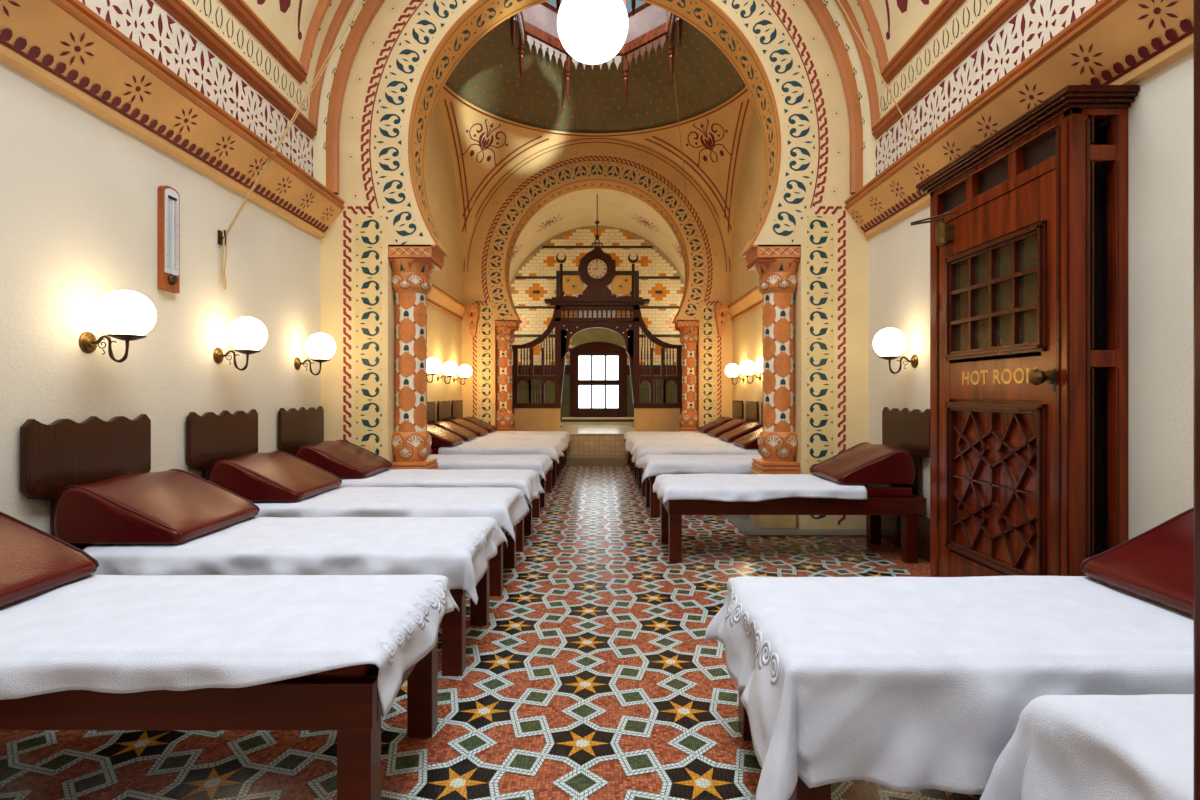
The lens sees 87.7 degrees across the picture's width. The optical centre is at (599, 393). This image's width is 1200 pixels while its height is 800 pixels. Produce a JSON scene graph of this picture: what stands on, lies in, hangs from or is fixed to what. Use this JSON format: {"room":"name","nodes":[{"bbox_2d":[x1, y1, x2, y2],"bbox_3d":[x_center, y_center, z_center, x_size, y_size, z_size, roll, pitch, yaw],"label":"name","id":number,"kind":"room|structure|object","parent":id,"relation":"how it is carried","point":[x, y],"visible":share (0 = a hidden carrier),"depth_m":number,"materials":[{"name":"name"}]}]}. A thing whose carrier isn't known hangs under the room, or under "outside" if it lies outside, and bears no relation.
{"room":"spa","nodes":[
{"label":"spa","id":0,"kind":"room"},
{"bbox_2d":[0,0,461,534],"bbox_3d":[-2.364,-1.645,3.780,0.252,5.490,12.760,0,0,0],"label":"wall","id":1,"kind":"structure","parent":0,"point":[78,190],"depth_m":3.12,"materials":[{"name":"beige paint"}]},
{"bbox_2d":[79,290,155,362],"bbox_3d":[-2.101,-0.295,2.735,0.278,0.316,0.208,0,0,0],"label":"wall lamp","id":2,"kind":"object","parent":1,"relation":"attached to","point":[128,315],"visible":1,"depth_m":2.69,"materials":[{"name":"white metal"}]},
{"bbox_2d":[157,186,179,292],"bbox_3d":[-2.214,-0.800,3.230,0.052,0.540,0.130,0,0,0],"label":"thermometer","id":3,"kind":"object","parent":1,"relation":"attached to","point":[168,198],"visible":1,"depth_m":3.20,"materials":[{"name":"brown wood"}]},
{"bbox_2d":[0,0,344,238],"bbox_3d":[-2.142,-1.425,1.210,0.196,0.360,7.620,0,0,0],"label":"trim","id":4,"kind":"structure","parent":1,"relation":"attached to","point":[66,47],"depth_m":2.94,"materials":[{"name":"paint"}]},
{"bbox_2d":[155,0,316,138],"bbox_3d":[-2.217,-2.042,1.130,0.047,0.125,7.460,0,0,0],"label":"trim","id":5,"kind":"structure","parent":1,"relation":"attached to","point":[183,13],"depth_m":3.77,"materials":[{"name":"brown wood"}]},
{"bbox_2d":[213,317,267,370],"bbox_3d":[-2.101,-0.295,3.670,0.278,0.316,0.208,0,0,0],"label":"wall lamp","id":6,"kind":"object","parent":1,"relation":"attached to","point":[248,335],"visible":1,"depth_m":3.61,"materials":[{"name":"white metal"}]},
{"bbox_2d":[220,0,307,83],"bbox_3d":[-2.189,-2.363,1.015,0.058,0.128,7.230,0,0,0],"label":"trim","id":7,"kind":"structure","parent":1,"relation":"attached to","point":[240,9],"depth_m":4.09,"materials":[{"name":"brown wood"}]},
{"bbox_2d":[218,0,363,289],"bbox_3d":[-1.922,-1.925,4.182,0.046,2.614,1.214,0,0,31],"label":"cord","id":8,"kind":"object","parent":1,"relation":"attached to","point":[220,233],"visible":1,"depth_m":3.92,"materials":[{"name":"beige fabric"}]},
{"bbox_2d":[294,333,335,374],"bbox_3d":[-2.101,-0.295,4.630,0.278,0.316,0.208,0,0,0],"label":"wall lamp","id":9,"kind":"object","parent":1,"relation":"attached to","point":[320,347],"visible":1,"depth_m":4.57,"materials":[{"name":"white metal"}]},
{"bbox_2d":[426,357,441,382],"bbox_3d":[-2.101,-0.295,7.750,0.278,0.316,0.208,0,0,0],"label":"wall lamp","id":10,"kind":"object","parent":1,"relation":"attached to","point":[434,365],"visible":0.69,"depth_m":7.68,"materials":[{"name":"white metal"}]},
{"bbox_2d":[427,284,465,320],"bbox_3d":[-2.180,-1.310,7.795,0.120,0.240,4.710,0,0,0],"label":"trim","id":11,"kind":"structure","parent":1,"relation":"attached to","point":[437,297],"depth_m":8.87,"materials":[{"name":"paint"}]},
{"bbox_2d":[437,361,457,383],"bbox_3d":[-2.101,-0.295,8.650,0.278,0.316,0.208,0,0,0],"label":"wall lamp","id":12,"kind":"object","parent":1,"relation":"attached to","point":[450,368],"visible":1,"depth_m":8.59,"materials":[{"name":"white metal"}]},
{"bbox_2d":[453,365,471,384],"bbox_3d":[-2.101,-0.295,9.600,0.278,0.316,0.208,0,0,0],"label":"wall lamp","id":13,"kind":"object","parent":1,"relation":"attached to","point":[464,371],"visible":1,"depth_m":9.54,"materials":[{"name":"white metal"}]},
{"bbox_2d":[308,0,879,128],"bbox_3d":[-0.040,-3.124,4.830,4.398,2.132,0.060,0,0,0],"label":"trim","id":14,"kind":"structure","parent":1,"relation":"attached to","point":[344,5],"depth_m":4.81,"materials":[{"name":"orange paint"}]},
{"bbox_2d":[300,0,888,73],"bbox_3d":[-0.040,-3.275,4.600,4.334,1.830,0.060,0,0,0],"label":"trim","id":15,"kind":"structure","parent":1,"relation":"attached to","point":[321,8],"depth_m":4.58,"materials":[{"name":"orange paint"}]},
{"bbox_2d":[0,462,981,799],"bbox_3d":[-0.040,1.159,5.200,4.400,0.122,15.600,0,0,0],"label":"floor","id":16,"kind":"structure","parent":0,"point":[592,674],"depth_m":2.18,"materials":[{"name":"tile"}]},
{"bbox_2d":[0,626,439,799],"bbox_3d":[-1.379,0.597,1.765,1.698,1.001,0.670,0,0,0],"label":"bed","id":17,"kind":"object","parent":16,"relation":"on","point":[346,700],"visible":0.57,"depth_m":1.46,"materials":[{"name":"brown wood"}]},
{"bbox_2d":[0,575,458,716],"bbox_3d":[-1.189,0.668,1.772,1.460,0.156,0.795,0,0,0],"label":"sheet","id":18,"kind":"object","parent":17,"relation":"on","point":[98,633],"visible":0.91,"depth_m":1.59,"materials":[{"name":"white fabric"}]},
{"bbox_2d":[0,512,98,607],"bbox_3d":[-1.891,0.470,1.765,0.514,0.238,0.607,0,0,0],"label":"pillow","id":19,"kind":"object","parent":18,"relation":"on","point":[33,561],"visible":1,"depth_m":1.92,"materials":[{"name":"red leather"}]},
{"bbox_2d":[20,414,488,675],"bbox_3d":[-1.379,0.597,2.735,1.698,1.001,0.670,0,0,0],"label":"bed","id":20,"kind":"object","parent":16,"relation":"on","point":[60,454],"visible":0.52,"depth_m":2.60,"materials":[{"name":"brown wood"}]},
{"bbox_2d":[83,517,507,604],"bbox_3d":[-1.228,0.697,2.722,1.568,0.209,0.802,0,0,0],"label":"towel","id":21,"kind":"object","parent":20,"relation":"on","point":[459,549],"visible":0.8,"depth_m":2.42,"materials":[{"name":"white fabric"}]},
{"bbox_2d":[54,469,259,543],"bbox_3d":[-1.891,0.470,2.735,0.514,0.238,0.607,0,0,0],"label":"pillow","id":22,"kind":"object","parent":21,"relation":"on","point":[172,506],"visible":0.99,"depth_m":2.51,"materials":[{"name":"red leather"}]},
{"bbox_2d":[186,409,515,595],"bbox_3d":[-1.379,0.597,3.700,1.698,1.001,0.670,0,0,0],"label":"bed","id":23,"kind":"object","parent":16,"relation":"on","point":[211,437],"visible":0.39,"depth_m":3.58,"materials":[{"name":"brown wood"}]},
{"bbox_2d":[251,487,529,540],"bbox_3d":[-1.224,0.695,3.697,1.553,0.206,0.788,0,0,0],"label":"towel","id":24,"kind":"object","parent":23,"relation":"on","point":[508,506],"visible":0.8,"depth_m":3.43,"materials":[{"name":"white fabric"}]},
{"bbox_2d":[209,451,341,500],"bbox_3d":[-1.891,0.470,3.700,0.514,0.238,0.607,0,0,0],"label":"pillow","id":25,"kind":"object","parent":24,"relation":"on","point":[275,475],"visible":0.97,"depth_m":3.48,"materials":[{"name":"red leather"}]},
{"bbox_2d":[278,406,531,550],"bbox_3d":[-1.379,0.597,4.660,1.698,1.001,0.670,0,0,0],"label":"bed","id":26,"kind":"object","parent":16,"relation":"on","point":[296,428],"visible":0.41,"depth_m":4.57,"materials":[{"name":"brown wood"}]},
{"bbox_2d":[339,469,544,508],"bbox_3d":[-1.221,0.692,4.666,1.567,0.200,0.766,0,0,0],"label":"towel","id":27,"kind":"object","parent":26,"relation":"on","point":[527,481],"visible":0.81,"depth_m":4.41,"materials":[{"name":"white fabric"}]},
{"bbox_2d":[296,440,391,477],"bbox_3d":[-1.891,0.470,4.660,0.514,0.238,0.607,0,0,0],"label":"pillow","id":28,"kind":"object","parent":27,"relation":"on","point":[341,458],"visible":0.94,"depth_m":4.44,"materials":[{"name":"red leather"}]},
{"bbox_2d":[426,401,559,481],"bbox_3d":[-1.379,0.597,8.080,1.698,1.001,0.670,0,0,0],"label":"bed","id":29,"kind":"object","parent":16,"relation":"on","point":[431,406],"visible":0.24,"depth_m":8.19,"materials":[{"name":"brown wood"}]},
{"bbox_2d":[463,438,564,456],"bbox_3d":[-1.108,0.681,8.079,1.365,0.180,0.787,0,0,0],"label":"towel","id":30,"kind":"object","parent":29,"relation":"on","point":[558,442],"visible":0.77,"depth_m":7.99,"materials":[{"name":"white fabric"}]},
{"bbox_2d":[431,421,476,440],"bbox_3d":[-1.891,0.470,8.080,0.514,0.238,0.607,0,0,0],"label":"pillow","id":31,"kind":"object","parent":30,"relation":"on","point":[467,435],"visible":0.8,"depth_m":7.95,"materials":[{"name":"red leather"}]},
{"bbox_2d":[431,446,554,491],"bbox_3d":[-1.379,0.597,7.280,1.698,1.001,0.670,0,0,0],"label":"bed","id":32,"kind":"object","parent":16,"relation":"on","point":[550,476],"visible":0.06,"depth_m":6.98,"materials":[{"name":"brown wood"}]},
{"bbox_2d":[438,443,562,463],"bbox_3d":[-1.116,0.686,7.271,1.349,0.188,0.778,0,0,0],"label":"towel","id":33,"kind":"object","parent":32,"relation":"on","point":[553,451],"visible":0.91,"depth_m":6.94,"materials":[{"name":"white fabric"}]},
{"bbox_2d":[427,424,463,445],"bbox_3d":[-1.891,0.470,7.280,0.514,0.238,0.607,0,0,0],"label":"pillow","id":34,"kind":"object","parent":33,"relation":"on","point":[440,436],"visible":0.59,"depth_m":7.11,"materials":[{"name":"red leather"}]},
{"bbox_2d":[437,401,562,473],"bbox_3d":[-1.379,0.597,8.920,1.698,1.001,0.670,0,0,0],"label":"bed","id":35,"kind":"object","parent":16,"relation":"on","point":[443,408],"visible":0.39,"depth_m":8.88,"materials":[{"name":"brown wood"}]},
{"bbox_2d":[476,434,567,448],"bbox_3d":[-1.122,0.693,8.920,1.338,0.203,0.763,0,0,0],"label":"towel","id":36,"kind":"object","parent":35,"relation":"on","point":[563,438],"visible":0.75,"depth_m":8.77,"materials":[{"name":"white fabric"}]},
{"bbox_2d":[448,419,487,436],"bbox_3d":[-1.891,0.470,8.920,0.514,0.238,0.607,0,0,0],"label":"pillow","id":37,"kind":"object","parent":36,"relation":"on","point":[479,431],"visible":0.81,"depth_m":8.77,"materials":[{"name":"red leather"}]},
{"bbox_2d":[495,320,520,430],"bbox_3d":[-1.548,-0.056,10.339,0.455,2.288,0.402,0,0,0],"label":"column","id":38,"kind":"structure","parent":16,"relation":"on","point":[505,329],"depth_m":10.22,"materials":[{"name":"stone"}]},
{"bbox_2d":[452,400,565,466],"bbox_3d":[-1.379,0.597,9.740,1.698,1.001,0.670,0,0,0],"label":"bed","id":39,"kind":"object","parent":16,"relation":"on","point":[457,406],"visible":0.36,"depth_m":9.69,"materials":[{"name":"brown wood"}]},
{"bbox_2d":[488,431,570,442],"bbox_3d":[-1.120,0.679,9.735,1.340,0.172,0.776,0,0,0],"label":"towel","id":40,"kind":"object","parent":39,"relation":"on","point":[564,433],"visible":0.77,"depth_m":9.65,"materials":[{"name":"white fabric"}]},
{"bbox_2d":[461,417,496,432],"bbox_3d":[-1.891,0.470,9.740,0.514,0.238,0.607,0,0,0],"label":"pillow","id":41,"kind":"object","parent":40,"relation":"on","point":[490,428],"visible":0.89,"depth_m":9.60,"materials":[{"name":"red leather"}]},
{"bbox_2d":[532,475,544,516],"bbox_3d":[-1.379,0.597,5.860,1.698,1.001,0.670,0,0,0],"label":"bed","id":42,"kind":"object","parent":16,"relation":"on","point":[540,502],"visible":0.06,"depth_m":5.57,"materials":[{"name":"brown wood"}]},
{"bbox_2d":[428,454,552,480],"bbox_3d":[-1.124,0.682,5.867,1.334,0.178,0.762,0,0,0],"label":"towel","id":43,"kind":"object","parent":42,"relation":"on","point":[541,464],"visible":0.73,"depth_m":5.56,"materials":[{"name":"white fabric"}]},
{"bbox_2d":[646,473,687,516],"bbox_3d":[1.299,0.597,5.860,1.698,1.001,0.670,0,0,0],"label":"bed","id":44,"kind":"object","parent":16,"relation":"on","point":[652,501],"visible":0.07,"depth_m":5.56,"materials":[{"name":"brown wood"}]},
{"bbox_2d":[635,454,761,482],"bbox_3d":[1.034,0.690,5.851,1.353,0.200,0.787,0,0,0],"label":"towel","id":45,"kind":"object","parent":44,"relation":"on","point":[652,465],"visible":0.84,"depth_m":5.53,"materials":[{"name":"white fabric"}]},
{"bbox_2d":[628,400,742,466],"bbox_3d":[1.299,0.597,9.660,1.698,1.001,0.670,0,0,0],"label":"bed","id":46,"kind":"object","parent":16,"relation":"on","point":[737,406],"visible":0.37,"depth_m":9.61,"materials":[{"name":"brown wood"}]},
{"bbox_2d":[623,431,707,444],"bbox_3d":[1.040,0.685,9.655,1.341,0.185,0.775,0,0,0],"label":"towel","id":47,"kind":"object","parent":46,"relation":"on","point":[626,436],"visible":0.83,"depth_m":9.44,"materials":[{"name":"white fabric"}]},
{"bbox_2d":[698,417,732,432],"bbox_3d":[1.811,0.470,9.660,0.514,0.238,0.607,0,0,0],"label":"pillow","id":48,"kind":"object","parent":47,"relation":"on","point":[720,421],"visible":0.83,"depth_m":9.44,"materials":[{"name":"red leather"}]},
{"bbox_2d":[673,320,698,431],"bbox_3d":[1.468,-0.056,10.339,0.455,2.288,0.402,0,0,0],"label":"column","id":49,"kind":"structure","parent":16,"relation":"on","point":[688,329],"depth_m":10.22,"materials":[{"name":"stone"}]},
{"bbox_2d":[631,401,758,474],"bbox_3d":[1.299,0.597,8.760,1.698,1.001,0.670,0,0,0],"label":"bed","id":50,"kind":"object","parent":16,"relation":"on","point":[751,408],"visible":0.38,"depth_m":8.73,"materials":[{"name":"brown wood"}]},
{"bbox_2d":[625,435,719,452],"bbox_3d":[1.034,0.693,8.753,1.353,0.199,0.766,0,0,0],"label":"towel","id":51,"kind":"object","parent":50,"relation":"on","point":[633,437],"visible":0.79,"depth_m":8.58,"materials":[{"name":"white fabric"}]},
{"bbox_2d":[707,419,747,436],"bbox_3d":[1.811,0.470,8.760,0.514,0.238,0.607,0,0,0],"label":"pillow","id":52,"kind":"object","parent":51,"relation":"on","point":[716,432],"visible":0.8,"depth_m":8.57,"materials":[{"name":"red leather"}]},
{"bbox_2d":[634,401,762,484],"bbox_3d":[1.299,0.597,7.880,1.698,1.001,0.670,0,0,0],"label":"bed","id":53,"kind":"object","parent":16,"relation":"on","point":[635,468],"visible":0.09,"depth_m":8.13,"materials":[{"name":"brown wood"}]},
{"bbox_2d":[626,439,734,454],"bbox_3d":[1.027,0.680,7.870,1.367,0.178,0.773,0,0,0],"label":"towel","id":54,"kind":"object","parent":53,"relation":"on","point":[634,443],"visible":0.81,"depth_m":7.68,"materials":[{"name":"white fabric"}]},
{"bbox_2d":[719,421,762,441],"bbox_3d":[1.811,0.470,7.880,0.514,0.238,0.607,0,0,0],"label":"pillow","id":55,"kind":"object","parent":54,"relation":"on","point":[730,436],"visible":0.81,"depth_m":7.70,"materials":[{"name":"red leather"}]},
{"bbox_2d":[638,448,760,495],"bbox_3d":[1.299,0.597,7.020,1.698,1.001,0.670,0,0,0],"label":"bed","id":56,"kind":"object","parent":16,"relation":"on","point":[642,486],"visible":0.07,"depth_m":6.77,"materials":[{"name":"brown wood"}]},
{"bbox_2d":[631,445,759,464],"bbox_3d":[1.034,0.690,7.009,1.352,0.198,0.772,0,0,0],"label":"towel","id":57,"kind":"object","parent":56,"relation":"on","point":[640,451],"visible":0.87,"depth_m":6.72,"materials":[{"name":"white fabric"}]},
{"bbox_2d":[733,427,762,447],"bbox_3d":[1.811,0.470,7.020,0.514,0.238,0.607,0,0,0],"label":"pillow","id":58,"kind":"object","parent":57,"relation":"on","point":[750,440],"visible":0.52,"depth_m":6.94,"materials":[{"name":"red leather"}]},
{"bbox_2d":[739,690,830,799],"bbox_3d":[1.299,0.597,1.745,1.698,1.001,0.670,0,0,0],"label":"bed","id":59,"kind":"object","parent":16,"relation":"on","point":[802,791],"visible":0.03,"depth_m":1.44,"materials":[{"name":"brown wood"}]},
{"bbox_2d":[704,576,1193,799],"bbox_3d":[1.140,0.773,1.710,1.644,0.365,0.818,0,0,0],"label":"sheet","id":60,"kind":"object","parent":59,"relation":"on","point":[903,684],"visible":0.92,"depth_m":1.43,"materials":[{"name":"white fabric"}]},
{"bbox_2d":[1080,508,1193,616],"bbox_3d":[1.811,0.470,1.745,0.514,0.238,0.607,0,0,0],"label":"pillow","id":61,"kind":"object","parent":60,"relation":"on","point":[1156,565],"visible":0.92,"depth_m":1.87,"materials":[{"name":"red leather"}]},
{"bbox_2d":[660,407,929,562],"bbox_3d":[1.299,0.597,4.360,1.698,1.001,0.670,0,0,0],"label":"bed","id":62,"kind":"object","parent":16,"relation":"on","point":[905,429],"visible":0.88,"depth_m":4.05,"materials":[{"name":"brown wood"}]},
{"bbox_2d":[653,473,866,503],"bbox_3d":[1.057,0.654,4.359,1.356,0.125,0.782,0,0,0],"label":"towel","id":63,"kind":"object","parent":62,"relation":"on","point":[707,486],"visible":0.91,"depth_m":4.04,"materials":[{"name":"white fabric"}]},
{"bbox_2d":[810,442,914,483],"bbox_3d":[1.811,0.470,4.360,0.514,0.238,0.607,0,0,0],"label":"pillow","id":64,"kind":"object","parent":63,"relation":"on","point":[865,462],"visible":1,"depth_m":4.07,"materials":[{"name":"red leather"}]},
{"bbox_2d":[1194,0,1199,799],"bbox_3d":[0.634,-0.500,0.545,0.132,3.200,0.110,0,0,0],"label":"door","id":65,"kind":"structure","parent":16,"relation":"on","point":[1196,2],"depth_m":0.59,"materials":[{"name":"brown wood"}]},
{"bbox_2d":[183,0,1000,186],"bbox_3d":[-0.040,-2.895,1.220,4.400,2.590,7.640,0,0,0],"label":"ceiling","id":66,"kind":"structure","parent":0,"point":[289,20],"depth_m":4.41,"materials":[{"name":"paint"}]},
{"bbox_2d":[321,0,867,528],"bbox_3d":[-0.040,-1.560,5.229,4.460,5.320,0.422,0,0,0],"label":"archway","id":67,"kind":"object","parent":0,"point":[409,50],"depth_m":5.02,"materials":[{"name":"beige paint"}]},
{"bbox_2d":[326,0,862,193],"bbox_3d":[-0.040,-2.857,4.982,4.250,2.515,0.075,0,0,0],"label":"trim","id":68,"kind":"structure","parent":67,"relation":"attached to","point":[370,8],"depth_m":4.95,"materials":[{"name":"orange paint"}]},
{"bbox_2d":[724,515,865,536],"bbox_3d":[-0.040,1.094,5.230,4.380,0.012,0.820,0,0,0],"label":"trim","id":69,"kind":"structure","parent":67,"relation":"attached to","point":[743,523],"depth_m":4.95,"materials":[{"name":"grey stone"}]},
{"bbox_2d":[388,245,446,469],"bbox_3d":[-1.548,-0.056,5.219,0.455,2.288,0.402,0,0,0],"label":"column","id":70,"kind":"structure","parent":69,"relation":"on","point":[412,266],"depth_m":5.10,"materials":[{"name":"stone"}]},
{"bbox_2d":[743,245,800,527],"bbox_3d":[1.468,-0.056,5.219,0.455,2.288,0.402,0,0,0],"label":"column","id":71,"kind":"structure","parent":69,"relation":"on","point":[776,265],"depth_m":5.10,"materials":[{"name":"stone"}]},
{"bbox_2d":[445,18,745,132],"bbox_3d":[-0.040,-4.549,7.950,4.400,0.718,4.400,0,0,0],"label":"ceiling","id":72,"kind":"structure","parent":0,"point":[487,76],"depth_m":9.25,"materials":[{"name":"green paint"}]},
{"bbox_2d":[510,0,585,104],"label":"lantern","id":73,"kind":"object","parent":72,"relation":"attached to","point":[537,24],"depth_m":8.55,"materials":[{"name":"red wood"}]},
{"bbox_2d":[557,0,627,64],"bbox_3d":[-0.050,-3.304,4.600,0.524,1.692,0.524,0,0,0],"label":"pendant lamp","id":74,"kind":"object","parent":72,"relation":"hanging from","point":[592,32],"visible":1,"depth_m":4.44,"materials":[{"name":"white glass"}]},
{"bbox_2d":[443,85,747,136],"bbox_3d":[-0.040,-4.192,7.950,4.400,0.055,4.400,0,0,0],"label":"trim","id":75,"kind":"structure","parent":72,"relation":"attached to","point":[446,88],"depth_m":9.66,"materials":[{"name":"paint"}]},
{"bbox_2d":[599,0,682,100],"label":"lantern","id":76,"kind":"object","parent":72,"relation":"attached to","point":[650,26],"depth_m":8.60,"materials":[{"name":"red wood"}]},
{"bbox_2d":[666,10,688,214],"bbox_3d":[1.120,-4.150,9.025,0.010,2.508,2.252,0,0,17],"label":"cord","id":77,"kind":"object","parent":76,"relation":"hanging from","point":[666,10],"visible":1,"depth_m":9.25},
{"bbox_2d":[438,89,753,270],"bbox_3d":[-0.040,-3.090,7.950,4.400,2.200,4.400,0,0,0],"label":"pendentives","id":78,"kind":"structure","parent":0,"point":[483,148],"depth_m":9.83,"materials":[{"name":"paint"}]},
{"bbox_2d":[509,188,684,282],"bbox_3d":[-0.040,-2.515,11.780,3.940,1.970,2.440,0,0,0],"label":"ceiling","id":79,"kind":"structure","parent":0,"point":[576,209],"depth_m":11.91,"materials":[{"name":"paint"}]},
{"bbox_2d":[594,194,599,239],"bbox_3d":[-0.040,-3.045,10.750,0.100,0.790,0.095,0,0,0],"label":"pendant rod","id":80,"kind":"object","parent":79,"relation":"hanging from","point":[596,222],"visible":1,"depth_m":10.74,"materials":[{"name":"black metal"}]},
{"bbox_2d":[462,136,732,431],"bbox_3d":[-0.040,-1.560,10.359,4.460,5.320,0.422,0,0,0],"label":"wall","id":81,"kind":"structure","parent":0,"point":[550,172],"depth_m":10.15,"materials":[{"name":"paint"}]},
{"bbox_2d":[464,305,480,336],"bbox_3d":[-2.040,-1.170,10.046,0.220,0.500,0.209,0,0,0],"label":"corbel","id":82,"kind":"object","parent":81,"relation":"attached to","point":[472,311],"visible":1,"depth_m":9.99,"materials":[{"name":"ceramic"}]},
{"bbox_2d":[566,455,626,464],"bbox_3d":[-0.050,1.039,9.860,0.940,0.118,0.520,0,0,0],"label":"trim","id":83,"kind":"structure","parent":81,"relation":"attached to","point":[570,459],"depth_m":9.60,"materials":[{"name":"stone"}]},
{"bbox_2d":[558,425,676,461],"bbox_3d":[-0.040,0.869,11.550,3.280,0.462,2.900,0,0,0],"label":"platform","id":84,"kind":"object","parent":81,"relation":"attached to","point":[585,439],"depth_m":10.12,"materials":[{"name":"beige tile"}]},
{"bbox_2d":[512,253,681,430],"bbox_3d":[-0.041,-0.914,10.980,3.062,3.129,0.280,0,0,0],"label":"screen","id":85,"kind":"object","parent":84,"relation":"on","point":[530,416],"visible":0.98,"depth_m":10.97,"materials":[{"name":"brown wood"}]},
{"bbox_2d":[578,239,615,296],"bbox_3d":[-0.044,-2.210,10.975,0.660,1.041,0.150,0,0,0],"label":"clock","id":86,"kind":"object","parent":85,"relation":"on","point":[596,269],"visible":0.98,"depth_m":10.93,"materials":[{"name":"brown wood"}]},
{"bbox_2d":[713,305,729,336],"bbox_3d":[1.960,-1.170,10.046,0.220,0.500,0.209,0,0,0],"label":"corbel","id":87,"kind":"object","parent":81,"relation":"attached to","point":[720,311],"visible":1,"depth_m":9.99,"materials":[{"name":"ceramic"}]},
{"bbox_2d":[510,226,684,426],"bbox_3d":[-0.040,-1.250,13.094,4.140,4.700,0.213,0,0,0],"label":"wall","id":88,"kind":"structure","parent":0,"point":[537,279],"depth_m":13.00,"materials":[{"name":"tile"}]},
{"bbox_2d":[560,328,633,424],"bbox_3d":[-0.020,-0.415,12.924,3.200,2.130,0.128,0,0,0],"label":"window","id":89,"kind":"structure","parent":88,"relation":"in","point":[598,364],"depth_m":12.91,"materials":[{"name":"white"}]},
{"bbox_2d":[733,0,1193,539],"bbox_3d":[2.284,-1.645,3.780,0.252,5.490,12.760,0,0,0],"label":"wall","id":90,"kind":"structure","parent":0,"point":[1161,116],"depth_m":2.53,"materials":[{"name":"beige paint"}]},
{"bbox_2d":[725,364,744,384],"bbox_3d":[2.021,-0.295,9.350,0.278,0.316,0.208,0,0,0],"label":"wall lamp","id":91,"kind":"object","parent":90,"relation":"attached to","point":[732,370],"visible":1,"depth_m":9.29,"materials":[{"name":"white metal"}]},
{"bbox_2d":[728,286,762,320],"bbox_3d":[2.100,-1.310,7.795,0.120,0.240,4.710,0,0,0],"label":"trim","id":92,"kind":"structure","parent":90,"relation":"attached to","point":[752,299],"depth_m":8.96,"materials":[{"name":"paint"}]},
{"bbox_2d":[739,360,760,383],"bbox_3d":[2.021,-0.295,8.400,0.278,0.316,0.208,0,0,0],"label":"wall lamp","id":93,"kind":"object","parent":90,"relation":"attached to","point":[747,368],"visible":0.99,"depth_m":8.34,"materials":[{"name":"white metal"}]},
{"bbox_2d":[755,357,762,374],"bbox_3d":[2.021,-0.295,7.550,0.278,0.316,0.208,0,0,0],"label":"wall lamp","id":94,"kind":"object","parent":90,"relation":"attached to","point":[759,363],"visible":0.22,"depth_m":7.50,"materials":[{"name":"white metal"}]},
{"bbox_2d":[837,0,917,143],"bbox_3d":[1.877,-2.320,4.331,0.012,1.844,0.874,0,0,-36],"label":"cord","id":95,"kind":"object","parent":90,"relation":"attached to","point":[837,0],"visible":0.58,"depth_m":4.27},
{"bbox_2d":[873,328,917,373],"bbox_3d":[2.021,-0.295,4.280,0.278,0.316,0.208,0,0,0],"label":"wall lamp","id":96,"kind":"object","parent":90,"relation":"attached to","point":[889,343],"visible":1,"depth_m":4.22,"materials":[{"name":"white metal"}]},
{"bbox_2d":[881,515,929,562],"bbox_3d":[2.147,0.956,1.210,0.026,0.282,7.620,0,0,0],"label":"baseboard","id":97,"kind":"structure","parent":90,"relation":"attached to","point":[890,524],"depth_m":4.45,"materials":[{"name":"brown wood"}]},
{"bbox_2d":[881,0,964,83],"bbox_3d":[2.109,-2.363,1.015,0.058,0.128,7.230,0,0,0],"label":"trim","id":98,"kind":"structure","parent":90,"relation":"attached to","point":[943,11],"depth_m":4.09,"materials":[{"name":"orange paint"}]},
{"bbox_2d":[871,0,1028,138],"bbox_3d":[2.137,-2.042,1.130,0.047,0.125,7.460,0,0,0],"label":"trim","id":99,"kind":"structure","parent":90,"relation":"attached to","point":[1004,9],"depth_m":3.78,"materials":[{"name":"brown wood"}]},
{"bbox_2d":[844,0,1193,238],"bbox_3d":[2.062,-1.425,1.212,0.196,0.360,7.625,0,0,0],"label":"trim","id":100,"kind":"structure","parent":90,"relation":"attached to","point":[1113,42],"depth_m":2.78,"materials":[{"name":"paint"}]},
{"bbox_2d":[911,85,1139,576],"bbox_3d":[1.965,-0.068,3.095,0.390,2.335,1.200,0,0,0],"label":"door","id":101,"kind":"structure","parent":90,"relation":"in","point":[1029,224],"depth_m":2.79,"materials":[{"name":"brown wood"}]},
{"bbox_3d":[1.520,0.857,0.950,1.140,0.483,0.580,0,0,0],"label":"couch","id":102,"kind":"object","parent":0,"visible":0},
{"bbox_2d":[980,694,1193,799],"bbox_3d":[1.409,0.806,0.921,1.244,0.423,0.838,0,0,0],"label":"towel","id":103,"kind":"object","parent":102,"relation":"on","point":[1061,747],"visible":0.98,"depth_m":1.17,"materials":[{"name":"white fabric"}]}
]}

